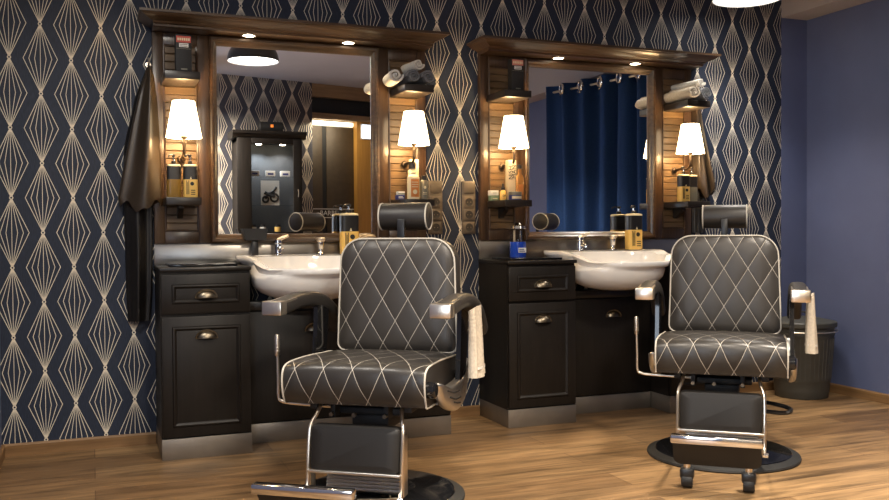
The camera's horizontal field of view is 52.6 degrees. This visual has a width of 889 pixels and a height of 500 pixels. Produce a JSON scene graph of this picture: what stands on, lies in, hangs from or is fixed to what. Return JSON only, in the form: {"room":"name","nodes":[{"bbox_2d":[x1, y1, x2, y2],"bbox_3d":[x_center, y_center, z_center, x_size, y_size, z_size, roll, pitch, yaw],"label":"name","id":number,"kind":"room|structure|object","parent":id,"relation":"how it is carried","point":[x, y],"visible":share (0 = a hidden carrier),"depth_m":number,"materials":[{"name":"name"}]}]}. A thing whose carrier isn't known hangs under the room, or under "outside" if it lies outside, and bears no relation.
{"room":"salon","nodes":[
{"label":"salon","id":0,"kind":"room"},
{"bbox_2d":[0,365,1,446],"bbox_3d":[-1.151,-0.378,1.681,0.100,2.770,5.300,-1,1,-21],"label":"wall","id":1,"kind":"structure","parent":0,"point":[0,365],"depth_m":4.17,"materials":[{"name":"blue paint"}]},
{"bbox_2d":[0,445,4,468],"bbox_3d":[-1.143,0.975,1.869,0.014,0.058,5.000,-1,1,-21],"label":"baseboard","id":2,"kind":"structure","parent":1,"relation":"attached to","point":[2,448],"depth_m":4.07,"materials":[{"name":"brown wood"}]},
{"bbox_2d":[0,0,806,443],"bbox_3d":[0.135,-0.454,5.084,4.978,2.770,0.100,-1,1,-21],"label":"wall","id":3,"kind":"structure","parent":0,"point":[73,363],"depth_m":4.38,"materials":[{"name":"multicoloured paper"}]},
{"bbox_2d":[2,432,155,456],"bbox_3d":[-1.740,0.930,4.312,0.686,0.058,0.014,-1,1,-21],"label":"baseboard","id":4,"kind":"structure","parent":3,"relation":"attached to","point":[147,438],"depth_m":4.30,"materials":[{"name":"brown wood"}]},
{"bbox_2d":[145,58,150,66],"bbox_3d":[-1.439,-0.910,4.374,0.028,0.039,0.061,-1,1,-21],"label":"coat hook","id":5,"kind":"object","parent":3,"relation":"attached to","point":[148,63],"visible":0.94,"depth_m":4.38,"materials":[{"name":"silver metal"}]},
{"bbox_2d":[154,242,339,264],"bbox_3d":[-0.766,0.012,4.678,1.415,0.104,0.011,-1,1,-21],"label":"backsplash","id":6,"kind":"structure","parent":3,"relation":"attached to","point":[196,252],"depth_m":4.53,"materials":[{"name":"metal"}]},
{"bbox_2d":[137,7,449,243],"bbox_3d":[-0.723,-0.586,4.547,1.547,1.098,0.270,-1,1,-21],"label":"upper cabinet","id":7,"kind":"object","parent":3,"relation":"attached to","point":[299,122],"visible":0.73,"depth_m":4.61,"materials":[{"name":"brown wood"}]},
{"bbox_2d":[118,66,161,321],"bbox_3d":[-1.466,-0.271,4.337,0.204,1.235,0.113,-1,1,-21],"label":"cape","id":8,"kind":"object","parent":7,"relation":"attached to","point":[140,189],"visible":1,"depth_m":4.33,"materials":[{"name":"black fabric"}]},
{"bbox_2d":[166,154,180,196],"bbox_3d":[-1.291,-0.353,4.291,0.066,0.208,0.048,-1,1,-21],"label":"pump bottle","id":9,"kind":"object","parent":7,"relation":"on","point":[173,170],"visible":0.88,"depth_m":4.27,"materials":[{"name":"brown"}]},
{"bbox_2d":[161,70,199,86],"bbox_3d":[-1.266,-0.820,4.314,0.160,0.038,0.240,-1,1,-21],"label":"shelf","id":10,"kind":"object","parent":7,"relation":"attached to","point":[170,78],"depth_m":4.23,"materials":[{"name":"brown wood"}]},
{"bbox_2d":[163,197,201,205],"bbox_3d":[-1.263,-0.231,4.325,0.160,0.036,0.240,-1,1,-21],"label":"shelf","id":11,"kind":"object","parent":7,"relation":"attached to","point":[167,201],"depth_m":4.22,"materials":[{"name":"brown wood"}]},
{"bbox_2d":[174,34,191,70],"bbox_3d":[-1.239,-0.928,4.268,0.074,0.178,0.052,-1,1,-21],"label":"product box","id":12,"kind":"object","parent":7,"relation":"on","point":[183,43],"visible":0.84,"depth_m":4.25,"materials":[{"name":"black cardboard"}]},
{"bbox_2d":[178,44,187,69],"bbox_3d":[-1.230,-0.911,4.245,0.066,0.120,0.002,-1,1,-21],"label":"print","id":13,"kind":"object","parent":12,"relation":"attached to","point":[182,48],"depth_m":4.24},
{"bbox_2d":[166,100,201,162],"bbox_3d":[-1.254,-0.567,4.319,0.167,0.283,0.240,-1,1,-21],"label":"wall sconce","id":14,"kind":"object","parent":7,"relation":"attached to","point":[183,123],"visible":1,"depth_m":4.23,"materials":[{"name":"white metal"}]},
{"bbox_2d":[183,154,197,196],"bbox_3d":[-1.217,-0.354,4.308,0.066,0.208,0.049,-1,1,-21],"label":"pump bottle","id":15,"kind":"object","parent":7,"relation":"on","point":[190,171],"visible":0.94,"depth_m":4.29,"materials":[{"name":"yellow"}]},
{"bbox_2d":[186,180,194,194],"bbox_3d":[-1.208,-0.298,4.288,0.040,0.068,0.002,-1,1,-21],"label":"print","id":16,"kind":"object","parent":15,"relation":"attached to","point":[190,184],"depth_m":4.29,"materials":[{"name":"yellow paper"}]},
{"bbox_2d":[241,33,255,36],"bbox_3d":[-0.973,-1.066,4.473,0.071,0.005,0.071,-1,2,-44],"label":"spotlight","id":17,"kind":"object","parent":7,"relation":"attached to","point":[242,34],"depth_m":4.46,"materials":[{"name":"white"}]},
{"bbox_2d":[209,35,379,242],"bbox_3d":[-0.761,-0.555,4.644,0.875,1.032,0.054,-1,1,-21],"label":"mirror","id":18,"kind":"object","parent":7,"relation":"attached to","point":[294,124],"depth_m":4.64,"materials":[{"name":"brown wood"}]},
{"bbox_2d":[341,41,354,44],"bbox_3d":[-0.498,-1.073,4.659,0.071,0.005,0.071,-1,2,-44],"label":"spotlight","id":19,"kind":"object","parent":7,"relation":"attached to","point":[342,42],"depth_m":4.65,"materials":[{"name":"white"}]},
{"bbox_2d":[383,69,403,86],"bbox_3d":[-0.267,-0.893,4.682,0.084,0.065,0.182,-1,1,-16],"label":"rolled towel","id":20,"kind":"object","parent":7,"relation":"on","point":[393,77],"visible":1,"depth_m":4.61,"materials":[{"name":"white fabric"}]},
{"bbox_2d":[395,195,404,199],"bbox_3d":[-0.234,-0.277,4.727,0.040,0.024,0.041,-1,1,-21],"label":"carton","id":21,"kind":"object","parent":7,"relation":"on","point":[397,197],"visible":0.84,"depth_m":4.71,"materials":[{"name":"blue cardboard"}]},
{"bbox_2d":[396,191,404,194],"bbox_3d":[-0.231,-0.298,4.728,0.036,0.018,0.037,-1,1,-21],"label":"carton","id":22,"kind":"object","parent":21,"relation":"on","point":[397,192],"visible":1,"depth_m":4.71,"materials":[{"name":"white cardboard"}]},
{"bbox_2d":[396,69,419,86],"bbox_3d":[-0.202,-0.896,4.713,0.077,0.062,0.247,-1,1,-21],"label":"rolled towel","id":23,"kind":"object","parent":7,"relation":"on","point":[412,75],"visible":0.8,"depth_m":4.62,"materials":[{"name":"grey fabric"}]},
{"bbox_2d":[401,60,424,72],"bbox_3d":[-0.167,-0.956,4.705,0.066,0.052,0.172,-1,1,-28],"label":"rolled towel","id":24,"kind":"object","parent":23,"relation":"on","point":[417,65],"visible":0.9,"depth_m":4.64,"materials":[{"name":"white fabric"}]},
{"bbox_2d":[390,83,433,98],"bbox_3d":[-0.172,-0.836,4.742,0.160,0.038,0.240,-1,1,-21],"label":"shelf","id":25,"kind":"object","parent":7,"relation":"attached to","point":[405,91],"depth_m":4.66,"materials":[{"name":"brown wood"}]},
{"bbox_2d":[408,162,416,175],"bbox_3d":[-0.170,-0.365,4.752,0.046,0.200,0.038,-1,1,-21],"label":"lotion bottle","id":26,"kind":"object","parent":7,"relation":"on","point":[412,166],"visible":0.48,"depth_m":4.74,"materials":[{"name":"beige plastic"}]},
{"bbox_2d":[391,199,434,205],"bbox_3d":[-0.169,-0.247,4.754,0.160,0.036,0.240,-1,1,-21],"label":"shelf","id":27,"kind":"object","parent":7,"relation":"attached to","point":[432,201],"depth_m":4.65,"materials":[{"name":"brown wood"}]},
{"bbox_2d":[407,173,419,198],"bbox_3d":[-0.162,-0.333,4.684,0.062,0.138,0.042,-1,1,-21],"label":"bottle","id":28,"kind":"object","parent":7,"relation":"on","point":[413,189],"visible":0.97,"depth_m":4.67,"materials":[{"name":"beige"}]},
{"bbox_2d":[412,182,417,193],"bbox_3d":[-0.153,-0.322,4.666,0.035,0.064,0.001,-1,1,-21],"label":"print","id":29,"kind":"object","parent":28,"relation":"attached to","point":[414,184],"depth_m":4.67,"materials":[{"name":"orange paper"}]},
{"bbox_2d":[398,110,429,167],"bbox_3d":[-0.173,-0.582,4.742,0.167,0.283,0.240,-1,1,-21],"label":"wall sconce","id":30,"kind":"object","parent":7,"relation":"attached to","point":[413,132],"visible":0.99,"depth_m":4.65,"materials":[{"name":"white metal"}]},
{"bbox_2d":[409,159,418,175],"bbox_3d":[-0.164,-0.374,4.791,0.044,0.215,0.041,-1,1,-21],"label":"carton","id":31,"kind":"object","parent":7,"relation":"on","point":[416,160],"visible":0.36,"depth_m":4.78,"materials":[{"name":"beige cardboard"}]},
{"bbox_2d":[411,70,434,84],"bbox_3d":[-0.126,-0.898,4.743,0.077,0.062,0.247,-1,1,-21],"label":"rolled towel","id":32,"kind":"object","parent":7,"relation":"on","point":[427,76],"visible":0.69,"depth_m":4.64,"materials":[{"name":"grey fabric"}]},
{"bbox_2d":[420,175,427,198],"bbox_3d":[-0.107,-0.328,4.717,0.042,0.126,0.031,-1,1,-21],"label":"shampoo bottle","id":33,"kind":"object","parent":7,"relation":"on","point":[423,183],"visible":0.91,"depth_m":4.71,"materials":[{"name":"grey"}]},
{"bbox_2d":[428,181,442,233],"bbox_3d":[-0.049,-0.234,4.953,0.082,0.295,0.016,-1,1,-21],"label":"strip","id":34,"kind":"object","parent":3,"relation":"attached to","point":[434,187],"visible":0.87,"depth_m":4.95,"materials":[{"name":"brown"}]},
{"bbox_2d":[430,196,440,207],"bbox_3d":[-0.048,-0.265,4.950,0.066,0.064,0.006,-1,1,-21],"label":"outlet","id":35,"kind":"object","parent":34,"relation":"attached to","point":[437,198],"depth_m":4.95,"materials":[{"name":"brown"}]},
{"bbox_2d":[430,181,440,192],"bbox_3d":[-0.048,-0.345,4.948,0.066,0.064,0.008,-1,1,-21],"label":"rocker switch","id":36,"kind":"object","parent":34,"relation":"attached to","point":[435,186],"depth_m":4.94,"materials":[{"name":"brown"}]},
{"bbox_2d":[430,222,441,232],"bbox_3d":[-0.047,-0.124,4.953,0.066,0.064,0.006,-1,1,-21],"label":"outlet","id":37,"kind":"object","parent":34,"relation":"attached to","point":[436,227],"depth_m":4.95,"materials":[{"name":"brown"}]},
{"bbox_2d":[432,209,441,220],"bbox_3d":[-0.048,-0.194,4.952,0.066,0.064,0.006,-1,1,-21],"label":"outlet","id":38,"kind":"object","parent":34,"relation":"attached to","point":[437,213],"depth_m":4.95,"materials":[{"name":"brown"}]},
{"bbox_2d":[450,405,479,417],"bbox_3d":[0.049,0.905,5.013,0.320,0.058,0.014,-1,1,-21],"label":"baseboard","id":39,"kind":"structure","parent":3,"relation":"attached to","point":[473,410],"depth_m":5.04,"materials":[{"name":"brown wood"}]},
{"bbox_2d":[461,181,475,233],"bbox_3d":[0.135,-0.237,5.026,0.082,0.295,0.016,-1,1,-21],"label":"strip","id":40,"kind":"object","parent":3,"relation":"attached to","point":[468,187],"visible":1,"depth_m":5.02,"materials":[{"name":"brown"}]},
{"bbox_2d":[463,196,473,207],"bbox_3d":[0.136,-0.267,5.022,0.066,0.064,0.006,-1,1,-21],"label":"outlet","id":41,"kind":"object","parent":40,"relation":"attached to","point":[468,201],"depth_m":5.02,"materials":[{"name":"brown"}]},
{"bbox_2d":[463,182,473,193],"bbox_3d":[0.136,-0.347,5.020,0.066,0.064,0.008,-1,1,-21],"label":"rocker switch","id":42,"kind":"object","parent":40,"relation":"attached to","point":[468,187],"depth_m":5.02,"materials":[{"name":"brown"}]},
{"bbox_2d":[463,209,474,219],"bbox_3d":[0.137,-0.197,5.024,0.066,0.064,0.006,-1,1,-21],"label":"outlet","id":43,"kind":"object","parent":40,"relation":"attached to","point":[468,214],"depth_m":5.02,"materials":[{"name":"brown"}]},
{"bbox_2d":[463,222,474,232],"bbox_3d":[0.137,-0.126,5.025,0.066,0.064,0.006,-1,1,-21],"label":"outlet","id":44,"kind":"object","parent":40,"relation":"attached to","point":[468,227],"depth_m":5.02,"materials":[{"name":"brown"}]},
{"bbox_2d":[479,239,678,258],"bbox_3d":[0.853,-0.011,5.312,1.415,0.104,0.011,-1,1,-21],"label":"backsplash","id":45,"kind":"structure","parent":3,"relation":"attached to","point":[488,249],"depth_m":5.22,"materials":[{"name":"metal"}]},
{"bbox_2d":[467,35,720,240],"bbox_3d":[0.896,-0.609,5.181,1.547,1.098,0.270,-1,1,-21],"label":"upper cabinet","id":46,"kind":"object","parent":3,"relation":"attached to","point":[602,133],"visible":0.8,"depth_m":5.25,"materials":[{"name":"brown wood"}]},
{"bbox_2d":[488,195,498,200],"bbox_3d":[0.273,-0.288,5.006,0.048,0.030,0.041,-1,1,-21],"label":"carton","id":47,"kind":"object","parent":46,"relation":"on","point":[490,197],"visible":0.87,"depth_m":4.99,"materials":[{"name":"green cardboard"}]},
{"bbox_2d":[488,190,498,194],"bbox_3d":[0.271,-0.317,5.005,0.048,0.027,0.041,-1,1,-21],"label":"carton","id":48,"kind":"object","parent":47,"relation":"on","point":[490,192],"visible":1,"depth_m":4.99,"materials":[{"name":"white cardboard"}]},
{"bbox_2d":[500,183,505,199],"bbox_3d":[0.321,-0.319,4.928,0.035,0.094,0.036,-1,1,-21],"label":"dropper bottle","id":49,"kind":"object","parent":46,"relation":"on","point":[502,192],"visible":0.91,"depth_m":4.92,"materials":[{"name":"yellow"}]},
{"bbox_2d":[487,89,530,103],"bbox_3d":[0.353,-0.843,4.948,0.160,0.038,0.240,-1,1,-21],"label":"shelf","id":50,"kind":"object","parent":46,"relation":"attached to","point":[506,96],"depth_m":4.89,"materials":[{"name":"brown wood"}]},
{"bbox_2d":[487,200,531,207],"bbox_3d":[0.356,-0.254,4.960,0.160,0.036,0.240,-1,1,-21],"label":"shelf","id":51,"kind":"object","parent":46,"relation":"attached to","point":[498,203],"depth_m":4.86,"materials":[{"name":"brown wood"}]},
{"bbox_2d":[505,160,515,199],"bbox_3d":[0.365,-0.383,4.944,0.048,0.220,0.041,-1,1,-21],"label":"box","id":52,"kind":"object","parent":46,"relation":"on","point":[510,168],"visible":0.94,"depth_m":4.93,"materials":[{"name":"beige cardboard"}]},
{"bbox_2d":[499,115,528,169],"bbox_3d":[0.365,-0.590,4.953,0.167,0.283,0.240,-1,1,-21],"label":"wall sconce","id":53,"kind":"object","parent":46,"relation":"attached to","point":[513,136],"visible":0.94,"depth_m":4.86,"materials":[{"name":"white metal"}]},
{"bbox_2d":[508,192,521,199],"bbox_3d":[0.384,-0.294,4.889,0.072,0.044,0.072,-1,1,-21],"label":"tin","id":54,"kind":"object","parent":46,"relation":"on","point":[512,195],"visible":0.95,"depth_m":4.86,"materials":[{"name":"blue metal"}]},
{"bbox_2d":[508,58,523,89],"bbox_3d":[0.389,-0.951,4.906,0.074,0.178,0.052,-1,1,-21],"label":"product box","id":55,"kind":"object","parent":46,"relation":"on","point":[515,65],"visible":0.8,"depth_m":4.88,"materials":[{"name":"black cardboard"}]},
{"bbox_2d":[516,165,523,199],"bbox_3d":[0.411,-0.369,4.919,0.044,0.194,0.029,-1,1,-21],"label":"bottle","id":56,"kind":"object","parent":46,"relation":"on","point":[519,178],"visible":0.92,"depth_m":4.91,"materials":[{"name":"orange plastic"}]},
{"bbox_2d":[552,56,564,59],"bbox_3d":[0.646,-1.089,5.107,0.071,0.005,0.071,-1,1,-29],"label":"spotlight","id":57,"kind":"object","parent":46,"relation":"attached to","point":[553,57],"depth_m":5.10,"materials":[{"name":"white"}]},
{"bbox_2d":[523,58,655,239],"bbox_3d":[0.858,-0.578,5.279,0.875,1.032,0.054,-1,1,-21],"label":"mirror","id":58,"kind":"object","parent":46,"relation":"attached to","point":[590,126],"depth_m":5.28,"materials":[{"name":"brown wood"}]},
{"bbox_2d":[629,62,640,64],"bbox_3d":[1.121,-1.096,5.293,0.071,0.005,0.071,-1,1,-29],"label":"spotlight","id":59,"kind":"object","parent":46,"relation":"attached to","point":[630,63],"depth_m":5.28,"materials":[{"name":"white"}]},
{"bbox_2d":[664,84,699,102],"bbox_3d":[1.406,-0.925,5.343,0.080,0.078,0.282,-1,1,-20],"label":"rolled towel","id":60,"kind":"object","parent":46,"relation":"on","point":[692,91],"visible":0.99,"depth_m":5.29,"materials":[{"name":"beige fabric"}]},
{"bbox_2d":[677,166,689,201],"bbox_3d":[1.419,-0.392,5.341,0.068,0.210,0.051,-1,1,-21],"label":"pump bottle","id":61,"kind":"object","parent":46,"relation":"on","point":[683,180],"visible":0.98,"depth_m":5.32,"materials":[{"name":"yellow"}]},
{"bbox_2d":[683,187,688,198],"bbox_3d":[1.428,-0.336,5.319,0.042,0.069,0.002,-1,1,-21],"label":"print","id":62,"kind":"object","parent":61,"relation":"attached to","point":[685,189],"depth_m":5.32,"materials":[{"name":"yellow paper"}]},
{"bbox_2d":[664,201,709,207],"bbox_3d":[1.450,-0.270,5.388,0.160,0.036,0.240,-1,1,-21],"label":"shelf","id":63,"kind":"object","parent":46,"relation":"attached to","point":[667,204],"depth_m":5.30,"materials":[{"name":"brown wood"}]},
{"bbox_2d":[664,100,709,111],"bbox_3d":[1.447,-0.859,5.377,0.160,0.038,0.240,-1,1,-21],"label":"shelf","id":64,"kind":"object","parent":46,"relation":"attached to","point":[686,105],"depth_m":5.30,"materials":[{"name":"brown wood"}]},
{"bbox_2d":[672,123,704,173],"bbox_3d":[1.446,-0.605,5.377,0.167,0.283,0.240,-1,1,-21],"label":"wall sconce","id":65,"kind":"object","parent":46,"relation":"attached to","point":[690,142],"visible":0.94,"depth_m":5.29,"materials":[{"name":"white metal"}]},
{"bbox_2d":[690,167,696,200],"bbox_3d":[1.482,-0.394,5.399,0.062,0.210,0.045,-1,1,-21],"label":"pump bottle","id":66,"kind":"object","parent":46,"relation":"on","point":[693,178],"visible":0.75,"depth_m":5.38,"materials":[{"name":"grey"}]},
{"bbox_2d":[678,87,710,101],"bbox_3d":[1.484,-0.918,5.374,0.075,0.073,0.262,-1,1,-21],"label":"rolled towel","id":67,"kind":"object","parent":46,"relation":"on","point":[705,92],"visible":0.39,"depth_m":5.26,"materials":[{"name":"grey fabric"}]},
{"bbox_2d":[671,79,705,89],"bbox_3d":[1.454,-0.981,5.377,0.060,0.047,0.262,-1,1,-25],"label":"rolled towel","id":68,"kind":"object","parent":67,"relation":"on","point":[699,82],"visible":0.8,"depth_m":5.32,"materials":[{"name":"white fabric"}]},
{"bbox_2d":[740,381,773,392],"bbox_3d":[1.954,0.878,5.759,0.933,0.058,0.014,-1,1,-21],"label":"baseboard","id":69,"kind":"structure","parent":3,"relation":"attached to","point":[769,385],"depth_m":5.77,"materials":[{"name":"brown wood"}]},
{"bbox_2d":[0,390,888,499],"bbox_3d":[1.494,1.021,1.668,4.978,0.060,7.500,-1,1,-21],"label":"floor","id":70,"kind":"structure","parent":0,"point":[841,441],"depth_m":3.99,"materials":[{"name":"brown wood"}]},
{"bbox_2d":[154,264,251,460],"bbox_3d":[-1.161,0.515,4.317,0.412,0.880,0.413,-1,1,-21],"label":"base cabinet","id":71,"kind":"object","parent":70,"relation":"on","point":[203,343],"visible":1,"depth_m":4.15,"materials":[{"name":"brown wood"}]},
{"bbox_2d":[154,264,250,271],"bbox_3d":[-1.167,0.084,4.319,0.412,0.018,0.392,-1,1,-21],"label":"countertop","id":72,"kind":"structure","parent":71,"relation":"on","point":[161,268],"depth_m":4.15,"materials":[{"name":"black stone"}]},
{"bbox_2d":[165,262,236,266],"bbox_3d":[-1.168,0.069,4.314,0.310,0.012,0.250,-1,1,-21],"label":"mat","id":73,"kind":"object","parent":72,"relation":"on","point":[193,264],"visible":1,"depth_m":4.23,"materials":[{"name":"black rubber"}]},
{"bbox_2d":[236,254,340,299],"bbox_3d":[-0.639,0.136,4.433,0.704,0.220,0.542,-1,1,-21],"label":"washbasin","id":74,"kind":"object","parent":72,"relation":"in","point":[274,276],"visible":0.64,"depth_m":4.24,"materials":[{"name":"white ceramic"}]},
{"bbox_2d":[241,229,267,254],"bbox_3d":[-0.952,-0.040,4.502,0.124,0.133,0.075,-1,1,-21],"label":"stand","id":75,"kind":"object","parent":74,"relation":"on","point":[254,235],"visible":1,"depth_m":4.48,"materials":[{"name":"black plastic"}]},
{"bbox_2d":[241,229,267,239],"bbox_3d":[-0.952,-0.078,4.501,0.124,0.058,0.075,-1,1,-21],"label":"tray","id":76,"kind":"object","parent":75,"relation":"on","point":[248,234],"depth_m":4.47,"materials":[{"name":"black plastic"}]},
{"bbox_2d":[273,234,288,254],"bbox_3d":[-0.830,-0.027,4.526,0.082,0.106,0.069,0,1,27],"label":"mixer tap","id":77,"kind":"object","parent":74,"relation":"on","point":[278,248],"visible":1,"depth_m":4.53,"materials":[{"name":"silver metal"}]},
{"bbox_2d":[316,237,325,254],"bbox_3d":[-0.635,-0.022,4.623,0.054,0.089,0.054,-1,1,-21],"label":"shower","id":78,"kind":"object","parent":74,"relation":"on","point":[320,240],"visible":1,"depth_m":4.61,"materials":[{"name":"silver metal"}]},
{"bbox_2d":[339,204,358,253],"bbox_3d":[-0.496,-0.111,4.681,0.094,0.260,0.069,-1,1,-21],"label":"pump bottle","id":79,"kind":"object","parent":74,"relation":"on","point":[348,221],"visible":0.87,"depth_m":4.65,"materials":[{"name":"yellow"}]},
{"bbox_2d":[345,233,354,246],"bbox_3d":[-0.484,-0.044,4.651,0.057,0.090,0.002,-1,1,-21],"label":"print","id":80,"kind":"object","parent":79,"relation":"attached to","point":[349,237],"depth_m":4.65,"materials":[{"name":"yellow paper"}]},
{"bbox_2d":[250,298,352,443],"bbox_3d":[-0.723,0.598,4.588,0.595,0.699,0.223,-1,1,-21],"label":"base cabinet","id":81,"kind":"object","parent":70,"relation":"on","point":[272,420],"visible":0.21,"depth_m":4.46,"materials":[{"name":"brown wood"}]},
{"bbox_2d":[251,202,487,499],"bbox_3d":[-0.312,0.387,3.372,0.752,1.162,1.190,0,1,15],"label":"barber chair","id":82,"kind":"object","parent":70,"relation":"on","point":[400,317],"visible":1,"depth_m":3.44,"materials":[{"name":"black leather"}]},
{"bbox_2d":[468,305,484,378],"bbox_3d":[0.125,0.351,3.480,0.057,0.277,0.154,0,1,15],"label":"hand towel","id":83,"kind":"object","parent":82,"relation":"hanging from","point":[476,365],"visible":1,"depth_m":3.43,"materials":[{"name":"white fabric"}]},
{"bbox_2d":[395,403,450,437],"bbox_3d":[-0.221,0.502,4.686,0.412,0.880,0.413,-1,1,-21],"label":"base cabinet","id":84,"kind":"object","parent":70,"relation":"on","point":[436,420],"visible":0.05,"depth_m":4.56,"materials":[{"name":"brown wood"}]},
{"bbox_2d":[478,259,576,427],"bbox_3d":[0.458,0.492,4.952,0.412,0.880,0.413,-1,1,-21],"label":"base cabinet","id":85,"kind":"object","parent":70,"relation":"on","point":[529,306],"visible":0.98,"depth_m":4.79,"materials":[{"name":"brown wood"}]},
{"bbox_2d":[478,259,576,264],"bbox_3d":[0.452,0.061,4.953,0.412,0.018,0.392,-1,1,-21],"label":"countertop","id":86,"kind":"structure","parent":85,"relation":"on","point":[494,261],"depth_m":4.79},
{"bbox_2d":[492,256,561,260],"bbox_3d":[0.451,0.046,4.948,0.310,0.012,0.250,-1,1,-21],"label":"mat","id":87,"kind":"object","parent":86,"relation":"on","point":[531,257],"visible":0.99,"depth_m":4.87,"materials":[{"name":"black rubber"}]},
{"bbox_2d":[509,223,525,256],"bbox_3d":[0.408,-0.057,5.004,0.094,0.192,0.095,-1,1,-21],"label":"jar","id":88,"kind":"object","parent":87,"relation":"on","point":[517,249],"visible":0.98,"depth_m":4.97,"materials":[{"name":"blue"}]},
{"bbox_2d":[544,249,670,289],"bbox_3d":[0.980,0.113,5.067,0.704,0.220,0.542,-1,1,-21],"label":"washbasin","id":89,"kind":"object","parent":86,"relation":"in","point":[620,269],"visible":0.88,"depth_m":4.89,"materials":[{"name":"white ceramic"}]},
{"bbox_2d":[576,232,589,250],"bbox_3d":[0.789,-0.050,5.160,0.082,0.106,0.069,0,1,27],"label":"mixer tap","id":90,"kind":"object","parent":89,"relation":"on","point":[580,243],"visible":1,"depth_m":5.16,"materials":[{"name":"silver metal"}]},
{"bbox_2d":[608,235,617,249],"bbox_3d":[0.984,-0.045,5.258,0.054,0.089,0.054,-1,1,-21],"label":"shower","id":91,"kind":"object","parent":89,"relation":"on","point":[612,237],"visible":1,"depth_m":5.24,"materials":[{"name":"silver metal"}]},
{"bbox_2d":[625,205,641,249],"bbox_3d":[1.117,-0.134,5.313,0.094,0.260,0.069,-1,1,-21],"label":"pump bottle","id":92,"kind":"object","parent":89,"relation":"on","point":[633,221],"visible":1,"depth_m":5.28,"materials":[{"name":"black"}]},
{"bbox_2d":[575,289,649,413],"bbox_3d":[0.896,0.575,5.223,0.595,0.699,0.223,-1,1,-21],"label":"base cabinet","id":93,"kind":"object","parent":70,"relation":"on","point":[607,377],"visible":0.69,"depth_m":5.16,"materials":[{"name":"brown wood"}]},
{"bbox_2d":[649,260,704,412],"bbox_3d":[1.399,0.479,5.320,0.412,0.880,0.413,-1,1,-21],"label":"base cabinet","id":94,"kind":"object","parent":70,"relation":"on","point":[663,390],"visible":0.07,"depth_m":5.13,"materials":[{"name":"brown wood"}]},
{"bbox_2d":[634,204,810,492],"bbox_3d":[1.217,0.365,3.998,0.752,1.162,1.190,0,1,19],"label":"barber chair","id":95,"kind":"object","parent":70,"relation":"on","point":[725,320],"visible":1,"depth_m":4.02,"materials":[{"name":"black leather"}]},
{"bbox_2d":[805,293,817,353],"bbox_3d":[1.661,0.330,4.072,0.057,0.276,0.111,0,1,19],"label":"hand towel","id":96,"kind":"object","parent":95,"relation":"hanging from","point":[811,342],"visible":0.93,"depth_m":4.04,"materials":[{"name":"white fabric"}]},
{"bbox_2d":[773,311,837,399],"bbox_3d":[2.227,0.643,5.603,0.416,0.530,0.416,-1,1,-21],"label":"waste bin","id":97,"kind":"object","parent":70,"relation":"on","point":[814,373],"visible":0.62,"depth_m":5.45,"materials":[{"name":"black metal"}]},
{"bbox_2d":[806,0,888,393],"bbox_3d":[3.738,-0.427,2.576,0.100,2.770,7.200,-1,1,-21],"label":"wall","id":98,"kind":"structure","parent":0,"point":[847,258],"depth_m":5.56,"materials":[{"name":"blue paint"}]},
{"bbox_2d":[782,0,872,19],"bbox_3d":[3.549,-1.627,2.589,0.211,0.368,7.000,-1,1,-21],"label":"ceiling","id":99,"kind":"structure","parent":98,"relation":"attached to","point":[791,9],"depth_m":5.63,"materials":[{"name":"paint"}]},
{"bbox_2d":[829,383,888,404],"bbox_3d":[3.547,0.923,2.954,0.014,0.058,6.400,-1,1,-21],"label":"baseboard","id":100,"kind":"structure","parent":98,"relation":"attached to","point":[874,396],"depth_m":5.51,"materials":[{"name":"brown wood"}]},
{"bbox_3d":[1.476,-1.819,1.612,4.978,0.080,7.500,-1,1,-21],"label":"ceiling","id":101,"kind":"structure","parent":0,"visible":0},
{"bbox_2d":[712,0,778,7],"bbox_3d":[1.757,-1.653,5.216,0.396,0.396,0.396,-1,1,-21],"label":"pendant lamp","id":102,"kind":"object","parent":101,"relation":"hanging from","point":[723,3],"visible":1,"depth_m":5.36,"materials":[{"name":"grey plastic"}]},
{"bbox_2d":[714,0,769,4],"bbox_3d":[1.758,-1.471,5.220,0.384,0.001,0.384,-1,1,-21],"label":"diffuser","id":103,"kind":"object","parent":102,"relation":"attached to","point":[731,2],"depth_m":5.34,"materials":[{"name":"white plastic"}]},
{"bbox_3d":[1.543,-0.968,5.543,0.028,0.039,0.058,-1,1,-21],"label":"coat hook","id":104,"kind":"object","parent":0,"visible":0},
{"bbox_2d":[691,109,715,232],"bbox_3d":[1.602,-0.527,5.551,0.154,0.840,0.096,-1,1,-21],"label":"cape","id":105,"kind":"object","parent":104,"relation":"hanging from","point":[701,163],"visible":0.52,"depth_m":5.53,"materials":[{"name":"black fabric"}]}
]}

